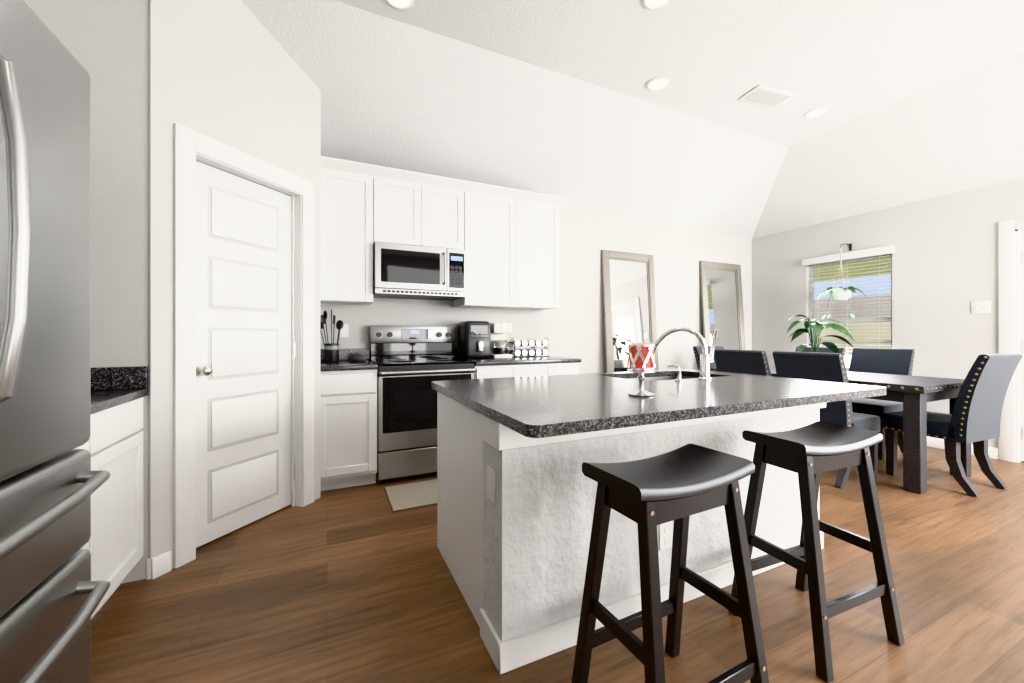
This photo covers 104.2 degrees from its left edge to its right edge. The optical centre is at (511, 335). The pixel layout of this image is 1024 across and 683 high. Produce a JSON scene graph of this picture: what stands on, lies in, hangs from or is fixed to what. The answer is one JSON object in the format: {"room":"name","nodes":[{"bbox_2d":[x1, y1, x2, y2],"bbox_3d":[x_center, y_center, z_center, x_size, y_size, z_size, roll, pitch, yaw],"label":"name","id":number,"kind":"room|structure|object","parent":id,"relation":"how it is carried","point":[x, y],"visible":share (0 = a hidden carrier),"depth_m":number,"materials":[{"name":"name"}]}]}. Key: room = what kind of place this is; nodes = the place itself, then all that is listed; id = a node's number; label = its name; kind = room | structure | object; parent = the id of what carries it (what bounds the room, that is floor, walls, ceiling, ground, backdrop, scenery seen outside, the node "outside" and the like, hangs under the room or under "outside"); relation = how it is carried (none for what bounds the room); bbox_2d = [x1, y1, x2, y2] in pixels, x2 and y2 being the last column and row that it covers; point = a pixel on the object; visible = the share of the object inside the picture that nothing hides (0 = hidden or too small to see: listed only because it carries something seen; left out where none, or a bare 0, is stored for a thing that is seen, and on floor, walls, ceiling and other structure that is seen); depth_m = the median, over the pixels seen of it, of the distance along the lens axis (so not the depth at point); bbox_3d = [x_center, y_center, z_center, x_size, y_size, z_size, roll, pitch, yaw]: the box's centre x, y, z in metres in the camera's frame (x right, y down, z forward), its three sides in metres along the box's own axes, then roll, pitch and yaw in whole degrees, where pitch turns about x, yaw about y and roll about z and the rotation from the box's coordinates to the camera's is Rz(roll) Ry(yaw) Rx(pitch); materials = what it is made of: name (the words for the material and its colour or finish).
{"room":"kitchen","nodes":[
{"label":"kitchen","id":0,"kind":"room"},
{"bbox_2d":[23,0,319,583],"bbox_3d":[-1.933,-0.455,2.452,1.359,3.150,1.364,0,0,-25],"label":"wall","id":1,"kind":"structure","parent":0,"point":[230,73],"depth_m":1.85,"materials":[{"name":"grey paint"}]},
{"bbox_2d":[174,123,313,567],"bbox_3d":[-1.527,0.050,2.315,0.126,2.140,0.821,0,0,20],"label":"door","id":2,"kind":"structure","parent":1,"relation":"attached to","point":[243,339],"depth_m":2.27,"materials":[{"name":"white wood"}]},
{"bbox_2d":[320,209,751,373],"bbox_3d":[0.268,-0.128,4.292,7.140,2.495,0.120,0,0,-25],"label":"wall","id":3,"kind":"structure","parent":0,"point":[572,326],"depth_m":4.53,"materials":[{"name":"grey paint"}]},
{"bbox_2d":[340,324,348,337],"bbox_3d":[-1.442,-0.037,3.427,0.070,0.115,0.006,0,0,-25],"label":"outlet","id":4,"kind":"object","parent":3,"relation":"attached to","point":[344,331],"visible":0.75,"depth_m":3.43,"materials":[{"name":"white plastic"}]},
{"bbox_2d":[320,156,383,304],"bbox_3d":[-1.347,-0.808,3.281,0.474,1.087,0.346,0,0,-25],"label":"upper cabinet","id":5,"kind":"object","parent":3,"relation":"attached to","point":[351,192],"depth_m":3.13,"materials":[{"name":"white wood"}]},
{"bbox_2d":[384,168,431,246],"bbox_3d":[-0.985,-1.050,3.449,0.440,0.603,0.346,0,0,-25],"label":"upper cabinet","id":6,"kind":"object","parent":3,"relation":"attached to","point":[407,195],"depth_m":3.32,"materials":[{"name":"white wood"}]},
{"bbox_2d":[373,241,465,300],"bbox_3d":[-0.817,-0.537,3.470,0.752,0.410,0.450,0,0,-25],"label":"microwave","id":7,"kind":"object","parent":6,"relation":"attached to","point":[403,271],"visible":0.98,"depth_m":3.30,"materials":[{"name":"silver metal"}]},
{"bbox_2d":[432,176,467,251],"bbox_3d":[-0.692,-1.050,3.585,0.438,0.603,0.346,0,0,-25],"label":"upper cabinet","id":8,"kind":"object","parent":3,"relation":"attached to","point":[449,196],"depth_m":3.47,"materials":[{"name":"white wood"}]},
{"bbox_2d":[453,181,523,308],"bbox_3d":[-0.265,-0.808,3.784,0.620,1.087,0.346,0,0,-25],"label":"upper cabinet","id":9,"kind":"object","parent":3,"relation":"attached to","point":[507,239],"depth_m":3.65,"materials":[{"name":"white wood"}]},
{"bbox_2d":[512,192,563,309],"bbox_3d":[0.157,-0.808,3.980,0.543,1.087,0.346,0,0,-25],"label":"upper cabinet","id":10,"kind":"object","parent":3,"relation":"attached to","point":[541,211],"depth_m":3.86,"materials":[{"name":"white wood"}]},
{"bbox_2d":[91,446,1023,682],"bbox_3d":[1.792,1.145,1.008,7.300,0.050,7.520,0,0,-25],"label":"floor","id":11,"kind":"structure","parent":0,"point":[355,584],"depth_m":1.63,"materials":[{"name":"brown wood"}]},
{"bbox_2d":[0,0,109,682],"bbox_3d":[-1.228,0.214,0.458,0.918,1.792,0.925,0,0,-25],"label":"refrigerator","id":12,"kind":"object","parent":11,"relation":"on","point":[52,594],"visible":1,"depth_m":0.85,"materials":[{"name":"grey metal"}]},
{"bbox_2d":[73,397,142,618],"bbox_3d":[-1.774,0.699,1.269,0.644,0.842,0.937,0,0,-25],"label":"base cabinet","id":13,"kind":"object","parent":11,"relation":"on","point":[113,446],"visible":0.38,"depth_m":1.59,"materials":[{"name":"white wood"}]},
{"bbox_2d":[91,366,147,413],"bbox_3d":[-1.770,0.209,1.271,0.653,0.135,0.937,0,0,-25],"label":"countertop","id":14,"kind":"structure","parent":13,"relation":"on","point":[111,387],"depth_m":1.75,"materials":[{"name":"stone"}]},
{"bbox_2d":[320,369,376,490],"bbox_3d":[-1.313,0.686,3.138,0.414,0.868,0.636,0,0,-25],"label":"base cabinet","id":15,"kind":"object","parent":11,"relation":"on","point":[348,428],"depth_m":2.87,"materials":[{"name":"white wood"}]},
{"bbox_2d":[320,346,580,370],"bbox_3d":[-0.496,0.184,3.511,2.213,0.135,0.647,0,0,-25],"label":"countertop","id":16,"kind":"structure","parent":15,"relation":"on","point":[344,363],"depth_m":3.41,"materials":[{"name":"stone"}]},
{"bbox_2d":[320,309,343,362],"bbox_3d":[-1.453,0.005,3.182,0.200,0.422,0.154,0,0,-25],"label":"utensil crock","id":17,"kind":"object","parent":16,"relation":"on","point":[331,352],"visible":0.96,"depth_m":3.16,"materials":[{"name":"black ceramic"}]},
{"bbox_2d":[350,355,365,361],"bbox_3d":[-1.244,0.189,3.226,0.120,0.054,0.040,0,0,-25],"label":"gadget","id":18,"kind":"object","parent":16,"relation":"on","point":[357,358],"visible":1,"depth_m":3.21,"materials":[{"name":"black plastic"}]},
{"bbox_2d":[458,321,490,358],"bbox_3d":[-0.344,0.044,3.710,0.250,0.344,0.320,0,0,-25],"label":"air fryer","id":19,"kind":"object","parent":16,"relation":"on","point":[474,339],"visible":1,"depth_m":3.61,"materials":[{"name":"grey plastic"}]},
{"bbox_2d":[489,323,514,357],"bbox_3d":[-0.110,0.051,3.837,0.211,0.329,0.226,0,0,-25],"label":"coffee maker","id":20,"kind":"object","parent":16,"relation":"on","point":[499,344],"visible":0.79,"depth_m":3.76,"materials":[{"name":"white plastic"}]},
{"bbox_2d":[509,337,548,356],"bbox_3d":[0.175,0.117,3.994,0.400,0.199,0.102,0,0,-25],"label":"spice rack","id":21,"kind":"object","parent":16,"relation":"on","point":[544,342],"visible":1,"depth_m":3.96,"materials":[{"name":"white plastic"}]},
{"bbox_2d":[385,479,436,511],"bbox_3d":[-0.550,1.114,2.848,0.640,0.012,0.430,0,0,-25],"label":"area rug","id":22,"kind":"object","parent":11,"relation":"on","point":[411,495],"visible":0.5,"depth_m":2.75,"materials":[{"name":"beige fabric"}]},
{"bbox_2d":[370,325,475,482],"bbox_3d":[-0.763,0.517,3.353,0.760,1.204,0.684,0,0,-25],"label":"stove","id":23,"kind":"object","parent":11,"relation":"on","point":[412,362],"visible":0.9,"depth_m":3.08,"materials":[{"name":"silver metal"}]},
{"bbox_2d":[474,365,519,378],"bbox_3d":[-0.251,0.686,3.631,0.397,0.868,0.636,0,0,-25],"label":"base cabinet","id":24,"kind":"object","parent":11,"relation":"on","point":[494,371],"depth_m":3.34,"materials":[{"name":"white wood"}]},
{"bbox_2d":[520,363,555,376],"bbox_3d":[0.029,0.686,3.761,0.458,0.868,0.636,0,0,-25],"label":"base cabinet","id":25,"kind":"object","parent":11,"relation":"on","point":[525,369],"depth_m":3.51,"materials":[{"name":"white wood"}]},
{"bbox_2d":[556,363,577,374],"bbox_3d":[0.311,0.686,3.892,0.398,0.868,0.636,0,0,-25],"label":"base cabinet","id":26,"kind":"object","parent":11,"relation":"on","point":[561,368],"depth_m":3.63,"materials":[{"name":"white wood"}]},
{"bbox_2d":[601,250,658,372],"bbox_3d":[1.403,0.069,4.660,0.770,2.097,0.159,0,0,-25],"label":"mirror","id":27,"kind":"object","parent":11,"relation":"on","point":[629,297],"visible":0.6,"depth_m":4.66,"materials":[{"name":"grey wood"}]},
{"bbox_2d":[437,392,825,673],"bbox_3d":[0.611,0.700,2.101,1.862,0.840,0.901,0,0,-25],"label":"kitchen island","id":28,"kind":"object","parent":11,"relation":"on","point":[515,511],"visible":0.58,"depth_m":1.51,"materials":[{"name":"white paint"}]},
{"bbox_2d":[431,369,886,437],"bbox_3d":[0.669,0.362,1.999,1.903,0.235,1.158,0,0,-25],"label":"island countertop","id":29,"kind":"structure","parent":28,"relation":"on","point":[542,406],"depth_m":1.60,"materials":[{"name":"stone"}]},
{"bbox_2d":[627,343,655,396],"bbox_3d":[0.526,0.139,1.622,0.114,0.212,0.111,0,0,-25],"label":"candle holder","id":30,"kind":"object","parent":29,"relation":"on","point":[641,360],"visible":1,"depth_m":1.58,"materials":[{"name":"red glass"}]},
{"bbox_2d":[668,364,683,381],"bbox_3d":[0.878,0.200,2.147,0.044,0.090,0.098,0,0,-25],"label":"soap dispenser","id":31,"kind":"object","parent":29,"relation":"on","point":[678,379],"visible":1,"depth_m":2.11,"materials":[{"name":"silver metal"}]},
{"bbox_2d":[652,327,718,379],"bbox_3d":[0.958,0.098,2.248,0.285,0.293,0.260,0,0,-25],"label":"faucet","id":32,"kind":"object","parent":29,"relation":"on","point":[706,359],"visible":1,"depth_m":2.20,"materials":[{"name":"silver metal"}]},
{"bbox_2d":[572,444,768,682],"bbox_3d":[0.457,0.747,1.166,0.458,0.758,0.381,0,0,-25],"label":"stool","id":33,"kind":"object","parent":11,"relation":"on","point":[680,486],"visible":1,"depth_m":1.13,"materials":[{"name":"black wood"}]},
{"bbox_2d":[693,346,723,369],"bbox_3d":[2.501,0.631,4.599,0.480,1.001,0.596,0,0,-25],"label":"chair","id":34,"kind":"object","parent":11,"relation":"on","point":[697,350],"visible":0.08,"depth_m":4.73,"materials":[{"name":"fabric"}]},
{"bbox_2d":[700,260,745,349],"bbox_3d":[2.850,0.069,5.332,0.780,2.097,0.159,0,0,-25],"label":"mirror","id":35,"kind":"object","parent":11,"relation":"on","point":[722,299],"visible":0.5,"depth_m":5.36,"materials":[{"name":"grey wood"}]},
{"bbox_2d":[714,349,770,375],"bbox_3d":[2.279,0.631,3.704,0.596,1.001,0.480,0,0,-25],"label":"chair","id":36,"kind":"object","parent":11,"relation":"on","point":[753,362],"visible":0.23,"depth_m":3.55,"materials":[{"name":"fabric"}]},
{"bbox_2d":[728,421,904,682],"bbox_3d":[1.152,0.747,1.532,0.464,0.758,0.388,0,0,-25],"label":"stool","id":37,"kind":"object","parent":11,"relation":"on","point":[810,454],"visible":0.96,"depth_m":1.46,"materials":[{"name":"black wood"}]},
{"bbox_2d":[795,346,845,356],"bbox_3d":[3.236,0.631,4.391,0.596,1.001,0.480,0,0,-25],"label":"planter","id":38,"kind":"object","parent":11,"relation":"on","point":[842,350],"depth_m":4.44,"materials":[{"name":"ceramic"}]},
{"bbox_2d":[772,351,879,487],"bbox_3d":[2.515,0.631,3.196,0.596,1.001,0.480,0,0,-25],"label":"chair","id":39,"kind":"object","parent":11,"relation":"on","point":[827,367],"visible":0.52,"depth_m":3.01,"materials":[{"name":"fabric"}]},
{"bbox_2d":[710,366,970,493],"bbox_3d":[2.909,0.738,3.721,0.921,0.765,1.711,0,0,-25],"label":"dining table","id":40,"kind":"object","parent":11,"relation":"on","point":[914,394],"visible":0.38,"depth_m":2.87,"materials":[{"name":"black wood"}]},
{"bbox_2d":[784,315,855,352],"bbox_3d":[2.904,0.079,3.755,0.628,0.551,0.594,0,0,-25],"label":"potted plant","id":41,"kind":"object","parent":40,"relation":"on","point":[817,327],"visible":0.56,"depth_m":3.76,"materials":[{"name":"green plant"}]},
{"bbox_2d":[849,347,914,459],"bbox_3d":[3.472,0.631,3.883,0.596,1.001,0.480,0,0,-25],"label":"chair","id":42,"kind":"object","parent":11,"relation":"on","point":[896,361],"visible":0.33,"depth_m":3.83,"materials":[{"name":"fabric"}]},
{"bbox_2d":[883,353,1022,496],"bbox_3d":[3.316,0.631,3.035,0.480,1.001,0.596,0,0,-21],"label":"chair","id":43,"kind":"object","parent":11,"relation":"on","point":[974,417],"visible":0.85,"depth_m":2.84,"materials":[{"name":"fabric"}]},
{"bbox_2d":[241,0,1023,238],"bbox_3d":[1.792,-1.653,1.008,7.300,0.555,7.520,0,0,-25],"label":"ceiling","id":44,"kind":"structure","parent":0,"point":[922,99],"depth_m":3.08,"materials":[{"name":"white paint"}]},
{"bbox_2d":[385,0,413,9],"bbox_3d":[-0.645,-1.923,2.269,0.169,0.012,0.169,0,0,26],"label":"recessed light","id":45,"kind":"object","parent":44,"relation":"in","point":[398,4],"depth_m":2.31,"materials":[{"name":"white plastic"}]},
{"bbox_2d":[642,0,670,9],"bbox_3d":[0.831,-1.923,2.271,0.169,0.012,0.169,0,0,41],"label":"recessed light","id":46,"kind":"object","parent":44,"relation":"in","point":[649,4],"depth_m":2.31,"materials":[{"name":"white plastic"}]},
{"bbox_2d":[646,76,669,90],"bbox_3d":[1.118,-1.923,3.055,0.169,0.012,0.169,0,0,41],"label":"recessed light","id":47,"kind":"object","parent":44,"relation":"in","point":[658,83],"depth_m":3.04,"materials":[{"name":"white plastic"}]},
{"bbox_2d":[738,85,797,107],"bbox_3d":[2.067,-1.921,3.219,0.400,0.016,0.200,0,0,-17],"label":"ceiling vent","id":48,"kind":"object","parent":44,"relation":"in","point":[766,96],"visible":0.96,"depth_m":3.20,"materials":[{"name":"white metal"}]},
{"bbox_2d":[804,107,828,117],"bbox_3d":[2.633,-1.923,3.449,0.169,0.012,0.169,0,0,26],"label":"recessed light","id":49,"kind":"object","parent":44,"relation":"in","point":[816,112],"depth_m":3.44,"materials":[{"name":"white plastic"}]},
{"bbox_2d":[752,177,1023,448],"bbox_3d":[4.976,-0.128,2.486,0.120,2.495,7.120,0,0,-25],"label":"wall","id":50,"kind":"structure","parent":0,"point":[945,264],"depth_m":4.04,"materials":[{"name":"grey paint"}]},
{"bbox_2d":[817,243,865,318],"bbox_3d":[3.745,-0.620,4.508,0.408,0.881,0.431,0,0,-25],"label":"hanging plant","id":51,"kind":"object","parent":50,"relation":"attached to","point":[840,293],"visible":1,"depth_m":4.48,"materials":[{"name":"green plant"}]},
{"bbox_2d":[809,254,891,370],"bbox_3d":[3.957,-0.155,4.681,0.116,1.510,0.840,0,0,-25],"label":"window","id":52,"kind":"structure","parent":50,"relation":"in","point":[867,332],"depth_m":4.62,"materials":[{"name":"white"}]},
{"bbox_2d":[802,245,893,370],"bbox_3d":[3.897,-0.207,4.654,0.119,1.495,0.880,0,0,-25],"label":"window blinds","id":53,"kind":"object","parent":52,"relation":"attached to","point":[879,251],"visible":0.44,"depth_m":4.58,"materials":[{"name":"white plastic"}]},
{"bbox_2d":[927,437,998,458],"bbox_3d":[3.911,1.073,4.621,0.014,0.095,2.270,0,0,-25],"label":"baseboard","id":54,"kind":"structure","parent":50,"relation":"attached to","point":[993,453],"depth_m":3.92,"materials":[{"name":"white"}]},
{"bbox_2d":[971,301,990,313],"bbox_3d":[4.344,-0.258,3.692,0.010,0.115,0.120,0,0,-25],"label":"switch plate","id":55,"kind":"object","parent":50,"relation":"attached to","point":[980,307],"visible":1,"depth_m":3.69,"materials":[{"name":"white plastic"}]},
{"bbox_2d":[999,218,1023,462],"bbox_3d":[4.661,0.050,3.101,0.170,2.140,1.120,0,0,-25],"label":"door frame","id":56,"kind":"structure","parent":50,"relation":"attached to","point":[1011,302],"depth_m":3.52,"materials":[{"name":"white"}]}
]}

